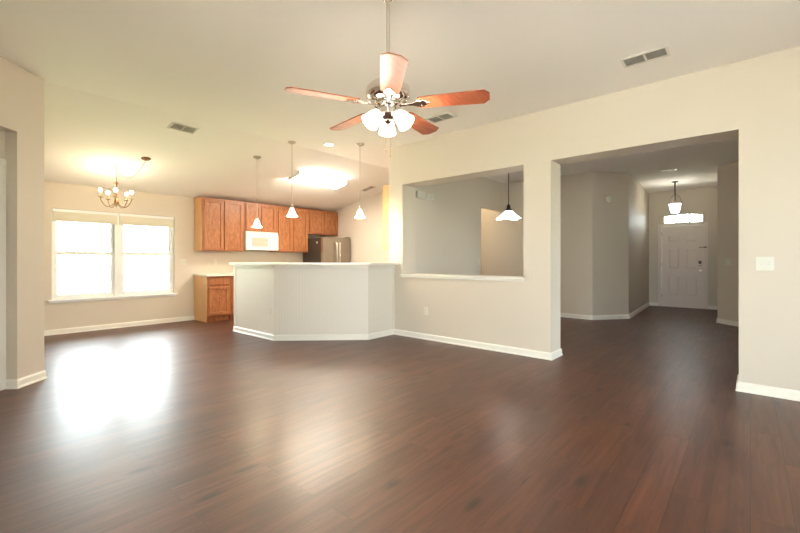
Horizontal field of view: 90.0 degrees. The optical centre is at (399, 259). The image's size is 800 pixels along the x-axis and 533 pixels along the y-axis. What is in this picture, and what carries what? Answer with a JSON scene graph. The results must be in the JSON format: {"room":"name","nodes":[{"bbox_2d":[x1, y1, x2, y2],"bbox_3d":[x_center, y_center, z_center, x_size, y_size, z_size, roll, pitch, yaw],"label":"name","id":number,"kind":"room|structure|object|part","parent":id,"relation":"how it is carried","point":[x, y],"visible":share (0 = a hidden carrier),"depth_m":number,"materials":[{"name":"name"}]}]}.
{"room":"living room","nodes":[
{"label":"living room","id":0,"kind":"room"},
{"bbox_2d":[0,130,4,158],"bbox_3d":[-3.531,-0.350,1.509,0.100,3.060,4.600,0,0,-4],"label":"wall","id":1,"kind":"structure","parent":0,"point":[2,133],"depth_m":3.64,"materials":[{"name":"beige paint"}]},
{"bbox_2d":[0,158,5,390],"bbox_3d":[-3.604,0.130,3.096,0.073,2.100,1.134,0,0,-4],"label":"door","id":2,"kind":"structure","parent":1,"relation":"in","point":[2,161],"depth_m":3.62,"materials":[{"name":"white paint"}]},
{"bbox_2d":[0,56,43,378],"bbox_3d":[-3.434,-0.350,1.598,0.105,3.060,4.766,0,0,-4],"label":"wall","id":3,"kind":"structure","parent":0,"point":[21,91],"depth_m":3.73,"materials":[{"name":"beige paint"}]},
{"bbox_2d":[5,316,194,388],"bbox_3d":[-4.743,1.138,5.647,1.978,0.084,4.284,0,0,-8],"label":"baseboard","id":4,"kind":"structure","parent":3,"relation":"attached to","point":[36,377],"depth_m":6.51,"materials":[{"name":"white paint"}]},
{"bbox_2d":[44,181,330,329],"bbox_3d":[-3.865,-0.350,8.240,0.140,3.060,6.300,0,0,41],"label":"wall","id":5,"kind":"structure","parent":0,"point":[57,195],"depth_m":7.23,"materials":[{"name":"beige paint"}]},
{"bbox_2d":[48,208,177,303],"bbox_3d":[-4.923,-0.069,6.990,0.175,1.502,1.875,0,0,41],"label":"window","id":6,"kind":"structure","parent":5,"relation":"in","point":[116,252],"depth_m":6.96,"materials":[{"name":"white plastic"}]},
{"bbox_3d":[-5.269,-0.435,6.681,0.028,0.710,0.805,0,0,41],"label":"sash","id":7,"kind":"part","parent":6,"relation":"part of","materials":[{"name":"white glass"}]},
{"bbox_3d":[-5.247,0.231,6.661,0.028,0.742,0.805,0,0,41],"label":"sash","id":8,"kind":"part","parent":6,"relation":"part of","materials":[{"name":"white glass"}]},
{"bbox_2d":[52,208,117,224],"bbox_3d":[-5.204,-0.716,6.640,0.038,0.199,0.870,0,0,41],"label":"window blind","id":9,"kind":"object","parent":6,"relation":"attached to","point":[62,215],"visible":1,"depth_m":6.61,"materials":[{"name":"white plastic"}]},
{"bbox_3d":[-5.203,-0.625,6.640,0.032,0.018,0.862,0,0,41],"label":"rail","id":10,"kind":"part","parent":9,"relation":"part of","materials":[{"name":"beige plastic"}]},
{"bbox_3d":[-4.897,0.642,6.967,0.105,0.024,1.875,0,0,41],"label":"sill","id":11,"kind":"part","parent":6,"relation":"part of","materials":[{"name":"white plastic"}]},
{"bbox_3d":[-4.668,-0.435,7.367,0.028,0.710,0.820,0,0,41],"label":"sash","id":12,"kind":"part","parent":6,"relation":"part of","materials":[{"name":"white glass"}]},
{"bbox_2d":[119,213,173,227],"bbox_3d":[-4.617,-0.716,7.310,0.038,0.199,0.880,0,0,41],"label":"window blind","id":13,"kind":"object","parent":6,"relation":"attached to","point":[124,219],"visible":1,"depth_m":7.27,"materials":[{"name":"white plastic"}]},
{"bbox_3d":[-4.616,-0.625,7.309,0.032,0.018,0.872,0,0,41],"label":"rail","id":14,"kind":"part","parent":13,"relation":"part of","materials":[{"name":"beige plastic"}]},
{"bbox_3d":[-4.645,0.231,7.348,0.028,0.742,0.820,0,0,41],"label":"sash","id":15,"kind":"part","parent":6,"relation":"part of","materials":[{"name":"white glass"}]},
{"bbox_2d":[180,259,185,264],"bbox_3d":[-4.197,0.039,7.742,0.016,0.118,0.118,0,0,41],"label":"light switch","id":16,"kind":"object","parent":5,"relation":"attached to","point":[182,261],"visible":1,"depth_m":7.74,"materials":[{"name":"beige plastic"}]},
{"bbox_2d":[194,197,243,251],"bbox_3d":[-3.651,-0.700,8.120,0.334,1.040,0.870,0,0,41],"label":"upper cabinet","id":17,"kind":"object","parent":5,"relation":"attached to","point":[218,223],"visible":1,"depth_m":7.94,"materials":[{"name":"brown wood"}]},
{"bbox_3d":[-3.944,-0.700,7.802,0.312,1.038,0.005,0,0,41],"label":"panel","id":18,"kind":"part","parent":17,"relation":"part of","materials":[{"name":"brown wood"}]},
{"bbox_3d":[-3.664,-0.693,7.866,0.020,0.985,0.373,0,0,41],"label":"door","id":19,"kind":"part","parent":17,"relation":"part of","materials":[{"name":"brown wood"}]},
{"bbox_3d":[-3.668,-0.693,7.870,0.007,0.873,0.261,0,0,41],"label":"door panel","id":20,"kind":"part","parent":17,"relation":"part of","materials":[{"name":"brown wood"}]},
{"bbox_3d":[-3.397,-0.693,8.172,0.020,0.985,0.385,0,0,41],"label":"door","id":21,"kind":"part","parent":17,"relation":"part of","materials":[{"name":"brown wood"}]},
{"bbox_3d":[-3.401,-0.693,8.175,0.007,0.873,0.273,0,0,41],"label":"door panel","id":22,"kind":"part","parent":17,"relation":"part of","materials":[{"name":"brown wood"}]},
{"bbox_2d":[244,202,276,232],"bbox_3d":[-3.111,-0.912,8.735,0.334,0.615,0.758,0,0,41],"label":"upper cabinet","id":23,"kind":"object","parent":5,"relation":"attached to","point":[266,214],"visible":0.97,"depth_m":8.64,"materials":[{"name":"brown wood"}]},
{"bbox_3d":[-3.115,-0.902,8.493,0.020,0.565,0.330,0,0,41],"label":"door","id":24,"kind":"part","parent":23,"relation":"part of","materials":[{"name":"brown wood"}]},
{"bbox_3d":[-3.119,-0.902,8.497,0.007,0.453,0.218,0,0,41],"label":"door panel","id":25,"kind":"part","parent":23,"relation":"part of","materials":[{"name":"brown wood"}]},
{"bbox_2d":[244,231,277,250],"bbox_3d":[-3.075,-0.398,8.704,0.432,0.409,0.756,0,0,41],"label":"microwave","id":26,"kind":"object","parent":23,"relation":"attached to","point":[253,241],"visible":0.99,"depth_m":8.55,"materials":[{"name":"white"}]},
{"bbox_3d":[-3.018,-0.379,8.519,0.028,0.323,0.547,0,0,41],"label":"door","id":27,"kind":"part","parent":26,"relation":"part of","materials":[{"name":"white"}]},
{"bbox_3d":[-2.770,-0.379,8.802,0.028,0.323,0.200,0,0,41],"label":"control panel","id":28,"kind":"part","parent":26,"relation":"part of","materials":[{"name":"white plastic"}]},
{"bbox_3d":[-2.878,-0.902,8.771,0.007,0.453,0.228,0,0,41],"label":"door panel","id":29,"kind":"part","parent":23,"relation":"part of","materials":[{"name":"brown wood"}]},
{"bbox_3d":[-2.874,-0.902,8.768,0.020,0.565,0.340,0,0,41],"label":"door","id":30,"kind":"part","parent":23,"relation":"part of","materials":[{"name":"brown wood"}]},
{"bbox_2d":[269,205,307,252],"bbox_3d":[-2.583,-0.700,9.338,0.334,1.040,0.835,0,0,41],"label":"upper cabinet","id":31,"kind":"object","parent":5,"relation":"attached to","point":[292,232],"visible":0.8,"depth_m":9.23,"materials":[{"name":"brown wood"}]},
{"bbox_3d":[-2.604,-0.693,9.076,0.020,0.985,0.350,0,0,41],"label":"door","id":32,"kind":"part","parent":31,"relation":"part of","materials":[{"name":"brown wood"}]},
{"bbox_3d":[-2.608,-0.693,9.080,0.007,0.873,0.238,0,0,41],"label":"door panel","id":33,"kind":"part","parent":31,"relation":"part of","materials":[{"name":"brown wood"}]},
{"bbox_3d":[-2.334,-0.693,9.384,0.020,0.985,0.380,0,0,41],"label":"door","id":34,"kind":"part","parent":31,"relation":"part of","materials":[{"name":"brown wood"}]},
{"bbox_3d":[-2.338,-0.693,9.388,0.007,0.873,0.268,0,0,41],"label":"door panel","id":35,"kind":"part","parent":31,"relation":"part of","materials":[{"name":"brown wood"}]},
{"bbox_2d":[308,209,337,235],"bbox_3d":[-2.003,-0.920,10.000,0.334,0.600,0.915,0,0,41],"label":"upper cabinet","id":36,"kind":"object","parent":5,"relation":"attached to","point":[320,223],"visible":0.94,"depth_m":9.86,"materials":[{"name":"brown wood"}]},
{"bbox_3d":[-2.027,-0.912,9.734,0.020,0.545,0.410,0,0,41],"label":"door","id":37,"kind":"part","parent":36,"relation":"part of","materials":[{"name":"brown wood"}]},
{"bbox_3d":[-2.032,-0.912,9.738,0.007,0.433,0.298,0,0,41],"label":"door panel","id":38,"kind":"part","parent":36,"relation":"part of","materials":[{"name":"brown wood"}]},
{"bbox_3d":[-1.739,-0.912,10.063,0.020,0.545,0.395,0,0,41],"label":"door","id":39,"kind":"part","parent":36,"relation":"part of","materials":[{"name":"brown wood"}]},
{"bbox_3d":[-1.743,-0.912,10.067,0.007,0.433,0.283,0,0,41],"label":"door panel","id":40,"kind":"part","parent":36,"relation":"part of","materials":[{"name":"brown wood"}]},
{"bbox_2d":[331,191,388,262],"bbox_3d":[-0.345,-0.350,9.263,3.972,3.060,0.120,0,0,41],"label":"wall","id":41,"kind":"structure","parent":0,"point":[365,234],"depth_m":9.61,"materials":[{"name":"beige paint"}]},
{"bbox_2d":[383,185,388,249],"bbox_3d":[0.071,-0.715,6.983,0.337,1.090,0.763,0,0,41],"label":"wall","id":42,"kind":"structure","parent":0,"point":[386,187],"depth_m":6.74,"materials":[{"name":"yellow paint"}]},
{"bbox_2d":[0,306,799,532],"bbox_3d":[1.151,1.240,5.107,12.000,0.120,15.600,0,0,41],"label":"floor","id":43,"kind":"structure","parent":0,"point":[641,424],"depth_m":2.63,"materials":[{"name":"brown wood"}]},
{"bbox_2d":[194,276,229,322],"bbox_3d":[-3.696,0.746,7.878,0.584,0.867,0.454,0,0,41],"label":"base cabinet","id":44,"kind":"object","parent":43,"relation":"on","point":[211,294],"visible":0.96,"depth_m":7.70,"materials":[{"name":"brown wood"}]},
{"bbox_3d":[-3.853,0.746,7.716,0.562,0.866,0.005,0,0,41],"label":"panel","id":45,"kind":"part","parent":44,"relation":"part of","materials":[{"name":"brown wood"}]},
{"bbox_2d":[193,273,233,276],"bbox_3d":[-3.551,0.292,8.019,0.620,0.038,0.892,0,0,41],"label":"countertop","id":46,"kind":"structure","parent":44,"relation":"on","point":[207,274],"depth_m":7.72,"materials":[{"name":"beige laminate"}]},
{"bbox_3d":[-3.481,0.411,7.697,0.020,0.138,0.390,0,0,41],"label":"drawer","id":47,"kind":"part","parent":44,"relation":"part of","materials":[{"name":"brown wood"}]},
{"bbox_3d":[-3.481,0.785,7.697,0.020,0.540,0.390,0,0,41],"label":"door","id":48,"kind":"part","parent":44,"relation":"part of","materials":[{"name":"brown wood"}]},
{"bbox_3d":[-3.485,0.785,7.700,0.007,0.428,0.278,0,0,41],"label":"door panel","id":49,"kind":"part","parent":44,"relation":"part of","materials":[{"name":"brown wood"}]},
{"bbox_2d":[229,276,233,318],"bbox_3d":[-3.406,0.745,8.209,0.584,0.866,0.415,0,0,41],"label":"base cabinet","id":50,"kind":"object","parent":43,"relation":"on","point":[231,316],"visible":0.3,"depth_m":7.89,"materials":[{"name":"brown wood"}]},
{"bbox_3d":[-3.194,0.785,8.024,0.020,0.540,0.360,0,0,41],"label":"door","id":51,"kind":"part","parent":50,"relation":"part of","materials":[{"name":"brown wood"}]},
{"bbox_2d":[232,265,393,340],"bbox_3d":[-1.467,0.630,6.197,2.713,1.100,0.803,0,0,7],"label":"breakfast bar","id":52,"kind":"object","parent":43,"relation":"on","point":[307,302],"visible":0.98,"depth_m":5.91,"materials":[{"name":"beige paint"}]},
{"bbox_3d":[-2.293,0.605,6.252,1.187,0.990,0.008,0,0,41],"label":"beadboard panel","id":53,"kind":"part","parent":52,"relation":"part of","materials":[{"name":"beige paint"}]},
{"bbox_3d":[-1.478,1.138,6.178,2.711,0.084,0.779,0,0,8],"label":"baseboard","id":54,"kind":"part","parent":52,"relation":"part of","materials":[{"name":"white paint"}]},
{"bbox_2d":[229,262,398,265],"bbox_3d":[-1.432,0.061,6.245,2.823,0.038,1.035,0,0,6],"label":"countertop","id":55,"kind":"structure","parent":52,"relation":"on","point":[240,263],"depth_m":5.83,"materials":[{"name":"beige laminate"}]},
{"bbox_3d":[-1.159,0.605,5.897,1.357,0.990,0.008,0,0,-3],"label":"beadboard panel","id":56,"kind":"part","parent":52,"relation":"part of","materials":[{"name":"beige paint"}]},
{"bbox_3d":[-0.288,0.605,6.154,0.008,0.990,0.574,0,0,41],"label":"beadboard panel","id":57,"kind":"part","parent":52,"relation":"part of","materials":[{"name":"beige paint"}]},
{"bbox_2d":[303,236,349,262],"bbox_3d":[-1.770,0.312,9.773,0.837,1.735,0.856,0,0,41],"label":"refrigerator","id":58,"kind":"object","parent":43,"relation":"on","point":[324,249],"visible":0.41,"depth_m":9.48,"materials":[{"name":"grey metal"}]},
{"bbox_3d":[-1.663,0.013,9.399,0.070,1.095,0.422,0,0,41],"label":"door","id":59,"kind":"part","parent":58,"relation":"part of","materials":[{"name":"silver metal"}]},
{"bbox_3d":[-1.381,0.013,9.721,0.070,1.095,0.422,0,0,41],"label":"door","id":60,"kind":"part","parent":58,"relation":"part of","materials":[{"name":"silver metal"}]},
{"bbox_2d":[0,0,799,211],"bbox_3d":[-0.694,-1.549,3.001,12.000,0.727,10.000,0,0,41],"label":"ceiling","id":61,"kind":"structure","parent":0,"point":[116,74],"depth_m":3.70,"materials":[{"name":"white paint"}]},
{"bbox_2d":[98,157,150,207],"bbox_3d":[-4.116,-1.161,6.072,0.740,0.738,0.447,0,0,-10],"label":"chandelier","id":62,"kind":"object","parent":61,"relation":"hanging from","point":[116,201],"visible":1,"depth_m":6.02,"materials":[{"name":"gold metal"}]},
{"bbox_2d":[167,122,198,133],"bbox_3d":[-2.848,-1.734,5.261,0.188,0.046,0.330,0,0,41],"label":"ceiling vent","id":63,"kind":"object","parent":61,"relation":"in","point":[174,126],"visible":1,"depth_m":5.26,"materials":[{"name":"white metal"}]},
{"bbox_2d":[252,156,261,227],"bbox_3d":[-2.311,-1.098,6.463,0.166,1.141,0.166,0,0,41],"label":"pendant light","id":64,"kind":"object","parent":61,"relation":"hanging from","point":[256,224],"visible":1,"depth_m":6.43,"materials":[{"name":"white glass"}]},
{"bbox_3d":[-2.311,-0.592,6.463,0.166,0.130,0.166,0,0,41],"label":"lamp shade","id":65,"kind":"part","parent":64,"relation":"part of","materials":[{"name":"white glass"}]},
{"bbox_2d":[287,141,297,216],"bbox_3d":[-1.640,-1.229,6.075,0.166,1.134,0.166,0,0,41],"label":"pendant light","id":66,"kind":"object","parent":61,"relation":"hanging from","point":[291,213],"visible":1,"depth_m":6.04,"materials":[{"name":"white glass"}]},
{"bbox_3d":[-1.640,-0.727,6.075,0.166,0.130,0.166,0,0,41],"label":"lamp shade","id":67,"kind":"part","parent":66,"relation":"part of","materials":[{"name":"white glass"}]},
{"bbox_2d":[288,171,346,188],"bbox_3d":[-1.596,-1.556,7.834,0.387,0.144,1.140,0,0,41],"label":"fluorescent light","id":68,"kind":"object","parent":61,"relation":"attached to","point":[300,176],"visible":1,"depth_m":7.70,"materials":[{"name":"white plastic"}]},
{"bbox_2d":[323,143,334,145],"bbox_3d":[-1.104,-1.789,6.206,0.180,0.006,0.180,0,0,41],"label":"recessed light","id":69,"kind":"object","parent":61,"relation":"in","point":[324,144],"visible":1,"depth_m":6.19,"materials":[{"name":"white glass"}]},
{"bbox_2d":[355,143,364,217],"bbox_3d":[-0.618,-1.224,6.179,0.166,1.144,0.166,0,0,41],"label":"pendant light","id":70,"kind":"object","parent":61,"relation":"hanging from","point":[359,213],"visible":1,"depth_m":6.14,"materials":[{"name":"white glass"}]},
{"bbox_3d":[-0.618,-0.717,6.179,0.166,0.130,0.166,0,0,41],"label":"lamp shade","id":71,"kind":"part","parent":70,"relation":"part of","materials":[{"name":"white glass"}]},
{"bbox_2d":[360,186,375,191],"bbox_3d":[-0.706,-1.584,8.889,0.356,0.078,0.160,0,0,41],"label":"ceiling vent","id":72,"kind":"object","parent":61,"relation":"in","point":[369,187],"visible":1,"depth_m":8.89,"materials":[{"name":"white metal"}]},
{"bbox_2d":[285,0,489,156],"bbox_3d":[-0.086,-1.239,2.677,1.250,1.106,1.256,0,0,41],"label":"ceiling fan","id":73,"kind":"object","parent":61,"relation":"hanging from","point":[388,93],"visible":1,"depth_m":2.56,"materials":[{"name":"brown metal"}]},
{"bbox_3d":[-0.477,-1.021,2.474,0.451,0.034,0.143,0,0,-23],"label":"blade","id":74,"kind":"part","parent":73,"relation":"part of","materials":[{"name":"brown wood"}]},
{"bbox_3d":[-0.361,-1.021,2.966,0.143,0.034,0.451,0,0,-41],"label":"blade","id":75,"kind":"part","parent":73,"relation":"part of","materials":[{"name":"brown wood"}]},
{"bbox_3d":[-0.181,-0.906,2.579,0.120,0.132,0.132,0,0,41],"label":"lamp shade","id":76,"kind":"part","parent":73,"relation":"part of","materials":[{"name":"white glass"}]},
{"bbox_3d":[-0.176,-0.906,2.577,0.052,0.052,0.052,0,0,41],"label":"bulb","id":77,"kind":"part","parent":73,"relation":"part of","materials":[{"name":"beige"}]},
{"bbox_3d":[-0.087,-0.906,2.763,0.127,0.132,0.127,0,0,41],"label":"lamp shade","id":78,"kind":"part","parent":73,"relation":"part of","materials":[{"name":"white glass"}]},
{"bbox_3d":[-0.063,-0.810,2.659,0.007,0.249,0.007,0,0,19],"label":"pull chain","id":79,"kind":"part","parent":73,"relation":"part of","materials":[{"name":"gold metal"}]},
{"bbox_3d":[-0.044,-1.021,2.211,0.143,0.034,0.451,0,0,-5],"label":"blade","id":80,"kind":"part","parent":73,"relation":"part of","materials":[{"name":"brown wood"}]},
{"bbox_3d":[0.028,-0.906,2.592,0.132,0.132,0.120,0,0,41],"label":"lamp shade","id":81,"kind":"part","parent":73,"relation":"part of","materials":[{"name":"white glass"}]},
{"bbox_3d":[0.143,-1.021,3.008,0.143,0.034,0.451,0,0,31],"label":"blade","id":82,"kind":"part","parent":73,"relation":"part of","materials":[{"name":"brown wood"}]},
{"bbox_3d":[0.339,-1.021,2.541,0.451,0.034,0.143,0,0,13],"label":"blade","id":83,"kind":"part","parent":73,"relation":"part of","materials":[{"name":"brown wood"}]},
{"bbox_2d":[425,112,456,123],"bbox_3d":[0.511,-1.787,5.030,0.350,0.010,0.210,0,0,41],"label":"ceiling vent","id":84,"kind":"object","parent":61,"relation":"in","point":[444,116],"visible":0.99,"depth_m":5.02,"materials":[{"name":"white metal"}]},
{"bbox_2d":[619,45,670,67],"bbox_3d":[2.159,-1.787,3.526,0.360,0.010,0.200,0,0,41],"label":"ceiling vent","id":85,"kind":"object","parent":61,"relation":"in","point":[657,53],"visible":1,"depth_m":3.52,"materials":[{"name":"white metal"}]},
{"bbox_2d":[415,177,502,274],"bbox_3d":[1.200,-0.350,7.916,0.128,3.060,3.390,0,0,41],"label":"wall","id":86,"kind":"structure","parent":0,"point":[447,226],"depth_m":7.61,"materials":[{"name":"beige paint"}]},
{"bbox_2d":[416,191,424,198],"bbox_3d":[0.350,-1.110,6.809,0.052,0.110,0.215,0,0,41],"label":"door chime","id":87,"kind":"object","parent":86,"relation":"attached to","point":[419,194],"visible":1,"depth_m":6.76,"materials":[{"name":"beige plastic"}]},
{"bbox_2d":[427,193,433,199],"bbox_3d":[0.536,-1.110,7.029,0.042,0.100,0.170,0,0,41],"label":"alarm box","id":88,"kind":"object","parent":86,"relation":"attached to","point":[429,196],"visible":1,"depth_m":7.00,"materials":[{"name":"beige plastic"}]},
{"bbox_2d":[481,171,591,314],"bbox_3d":[2.050,-0.350,9.505,4.755,3.060,0.120,0,0,41],"label":"wall","id":89,"kind":"structure","parent":0,"point":[501,240],"depth_m":8.24,"materials":[{"name":"beige paint"}]},
{"bbox_2d":[560,302,657,319],"bbox_3d":[3.342,1.138,9.300,6.385,0.084,2.770,0,0,5],"label":"baseboard","id":90,"kind":"structure","parent":89,"relation":"attached to","point":[567,315],"depth_m":8.04,"materials":[{"name":"white paint"}]},
{"bbox_2d":[389,46,799,390],"bbox_3d":[2.854,-0.350,3.999,7.778,3.060,0.322,0,0,41],"label":"wall","id":91,"kind":"structure","parent":0,"point":[755,101],"depth_m":4.31,"materials":[{"name":"beige paint"}]},
{"bbox_2d":[424,307,427,314],"bbox_3d":[0.383,0.758,5.945,0.072,0.116,0.008,0,0,41],"label":"wall outlet","id":92,"kind":"object","parent":91,"relation":"attached to","point":[425,308],"visible":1,"depth_m":5.94,"materials":[{"name":"beige plastic"}]},
{"bbox_2d":[400,273,524,281],"bbox_3d":[0.889,0.243,5.721,2.013,0.050,0.392,0,0,41],"label":"sill","id":93,"kind":"structure","parent":91,"relation":"attached to","point":[415,275],"depth_m":5.51,"materials":[{"name":"white paint"}]},
{"bbox_2d":[394,329,562,359],"bbox_3d":[1.734,1.138,6.548,2.517,0.084,2.724,0,0,41],"label":"baseboard","id":94,"kind":"structure","parent":91,"relation":"attached to","point":[553,355],"depth_m":5.28,"materials":[{"name":"white paint"}]},
{"bbox_2d":[756,257,773,270],"bbox_3d":[3.182,0.032,3.487,0.118,0.118,0.016,0,0,41],"label":"light switch","id":95,"kind":"object","parent":91,"relation":"attached to","point":[762,263],"visible":1,"depth_m":3.49,"materials":[{"name":"beige plastic"}]},
{"bbox_2d":[735,374,799,400],"bbox_3d":[4.387,1.138,2.656,3.302,0.084,0.366,0,0,41],"label":"baseboard","id":96,"kind":"structure","parent":91,"relation":"attached to","point":[783,393],"depth_m":3.47,"materials":[{"name":"white paint"}]},
{"bbox_2d":[592,171,628,315],"bbox_3d":[4.190,-0.350,8.033,0.822,3.060,0.120,0,0,-11],"label":"wall","id":97,"kind":"structure","parent":0,"point":[610,220],"depth_m":7.97,"materials":[{"name":"beige paint"}]},
{"bbox_2d":[606,195,612,201],"bbox_3d":[4.167,-1.215,7.946,0.140,0.140,0.041,0,0,-11],"label":"smoke detector","id":98,"kind":"object","parent":97,"relation":"attached to","point":[609,198],"visible":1,"depth_m":7.93,"materials":[{"name":"beige plastic"}]},
{"bbox_2d":[484,138,738,192],"bbox_3d":[4.285,-1.810,7.698,10.700,0.120,7.572,0,0,41],"label":"ceiling","id":99,"kind":"structure","parent":0,"point":[697,165],"depth_m":7.49,"materials":[{"name":"white paint"}]},
{"bbox_2d":[496,173,520,219],"bbox_3d":[1.790,-1.209,6.595,0.377,1.082,0.377,0,0,1],"label":"pendant light","id":100,"kind":"object","parent":99,"relation":"hanging from","point":[508,213],"visible":0.95,"depth_m":6.55,"materials":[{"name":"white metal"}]},
{"bbox_3d":[1.790,-1.305,6.595,0.013,0.830,0.013,0,0,-26],"label":"rod","id":101,"kind":"part","parent":100,"relation":"part of","materials":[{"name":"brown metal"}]},
{"bbox_3d":[1.790,-0.743,6.595,0.376,0.150,0.376,0,0,2],"label":"lamp shade","id":102,"kind":"part","parent":100,"relation":"part of","materials":[{"name":"white glass"}]},
{"bbox_2d":[661,169,676,171],"bbox_3d":[5.240,-1.745,7.801,0.260,0.010,0.140,0,0,41],"label":"ceiling vent","id":103,"kind":"object","parent":99,"relation":"in","point":[669,169],"visible":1,"depth_m":7.78,"materials":[{"name":"white metal"}]},
{"bbox_2d":[668,181,681,214],"bbox_3d":[6.136,-1.380,8.919,0.250,0.740,0.247,0,0,41],"label":"lantern","id":104,"kind":"object","parent":99,"relation":"hanging from","point":[674,207],"visible":1,"depth_m":8.87,"materials":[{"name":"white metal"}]},
{"bbox_3d":[6.132,-1.144,8.920,0.244,0.218,0.244,0,0,41],"label":"lamp shade","id":105,"kind":"part","parent":104,"relation":"part of","materials":[{"name":"white glass"}]},
{"bbox_3d":[6.132,-1.515,8.920,0.022,0.430,0.022,0,0,-26],"label":"rod","id":106,"kind":"part","parent":104,"relation":"part of","materials":[{"name":"brown metal"}]},
{"bbox_2d":[629,174,648,313],"bbox_3d":[5.557,-0.350,9.349,0.120,3.060,3.210,0,0,38],"label":"wall","id":107,"kind":"structure","parent":0,"point":[638,195],"depth_m":9.05,"materials":[{"name":"beige paint"}]},
{"bbox_2d":[649,186,717,305],"bbox_3d":[7.100,-0.350,9.966,1.922,3.060,0.150,0,0,41],"label":"wall","id":108,"kind":"structure","parent":0,"point":[705,200],"depth_m":9.83,"materials":[{"name":"beige paint"}]},
{"bbox_2d":[658,222,707,308],"bbox_3d":[7.035,0.133,9.965,1.012,2.095,0.177,0,0,41],"label":"door","id":109,"kind":"structure","parent":108,"relation":"in","point":[682,247],"depth_m":9.96,"materials":[{"name":"beige paint"}]},
{"bbox_3d":[6.898,-0.550,10.084,0.221,0.188,0.010,0,0,41],"label":"panel","id":110,"kind":"part","parent":109,"relation":"part of","materials":[{"name":"beige paint"}]},
{"bbox_3d":[6.898,-0.045,10.084,0.221,0.518,0.010,0,0,41],"label":"panel","id":111,"kind":"part","parent":109,"relation":"part of","materials":[{"name":"beige paint"}]},
{"bbox_3d":[6.898,0.645,10.084,0.221,0.478,0.010,0,0,41],"label":"panel","id":112,"kind":"part","parent":109,"relation":"part of","materials":[{"name":"beige paint"}]},
{"bbox_3d":[7.171,-0.550,9.845,0.221,0.188,0.010,0,0,41],"label":"panel","id":113,"kind":"part","parent":109,"relation":"part of","materials":[{"name":"beige paint"}]},
{"bbox_3d":[7.171,-0.045,9.845,0.221,0.518,0.010,0,0,41],"label":"panel","id":114,"kind":"part","parent":109,"relation":"part of","materials":[{"name":"beige paint"}]},
{"bbox_3d":[7.171,0.645,9.845,0.221,0.478,0.010,0,0,41],"label":"panel","id":115,"kind":"part","parent":109,"relation":"part of","materials":[{"name":"beige paint"}]},
{"bbox_2d":[664,212,702,223],"bbox_3d":[7.053,-1.038,9.967,0.808,0.236,0.090,0,0,41],"label":"window","id":116,"kind":"structure","parent":108,"relation":"in","point":[699,213],"depth_m":9.99,"materials":[{"name":"glass"}]},
{"bbox_2d":[718,161,738,321],"bbox_3d":[6.066,-0.350,7.073,0.120,3.060,0.919,0,0,-4],"label":"wall","id":117,"kind":"structure","parent":0,"point":[728,175],"depth_m":7.30,"materials":[{"name":"beige paint"}]},
{"bbox_2d":[708,306,738,326],"bbox_3d":[6.619,1.138,8.068,0.819,0.084,3.440,0,0,23],"label":"baseboard","id":118,"kind":"structure","parent":117,"relation":"attached to","point":[722,321],"depth_m":7.37,"materials":[{"name":"white paint"}]},
{"bbox_2d":[725,259,730,265],"bbox_3d":[5.983,0.043,7.295,0.016,0.118,0.118,0,0,-4],"label":"light switch","id":119,"kind":"object","parent":117,"relation":"attached to","point":[727,261],"visible":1,"depth_m":7.30,"materials":[{"name":"beige plastic"}]},
{"label":"outside","id":120,"kind":"structure","parent":0,"visible":0},
{"bbox_2d":[59,270,167,294],"bbox_3d":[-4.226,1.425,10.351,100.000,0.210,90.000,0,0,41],"label":"lawn","id":121,"kind":"structure","parent":120,"point":[128,270],"depth_m":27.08,"materials":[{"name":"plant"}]},
{"bbox_2d":[57,247,168,294],"bbox_3d":[-11.329,0.470,9.960,0.170,1.700,18.050,0,0,41],"label":"fence","id":122,"kind":"object","parent":121,"relation":"on","point":[157,264],"visible":0.2,"depth_m":12.35,"materials":[{"name":"beige"}]},
{"bbox_3d":[-11.299,0.470,9.934,0.050,0.900,18.050,0,0,41],"label":"rail","id":123,"kind":"part","parent":122,"relation":"part of","materials":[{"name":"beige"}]}
]}

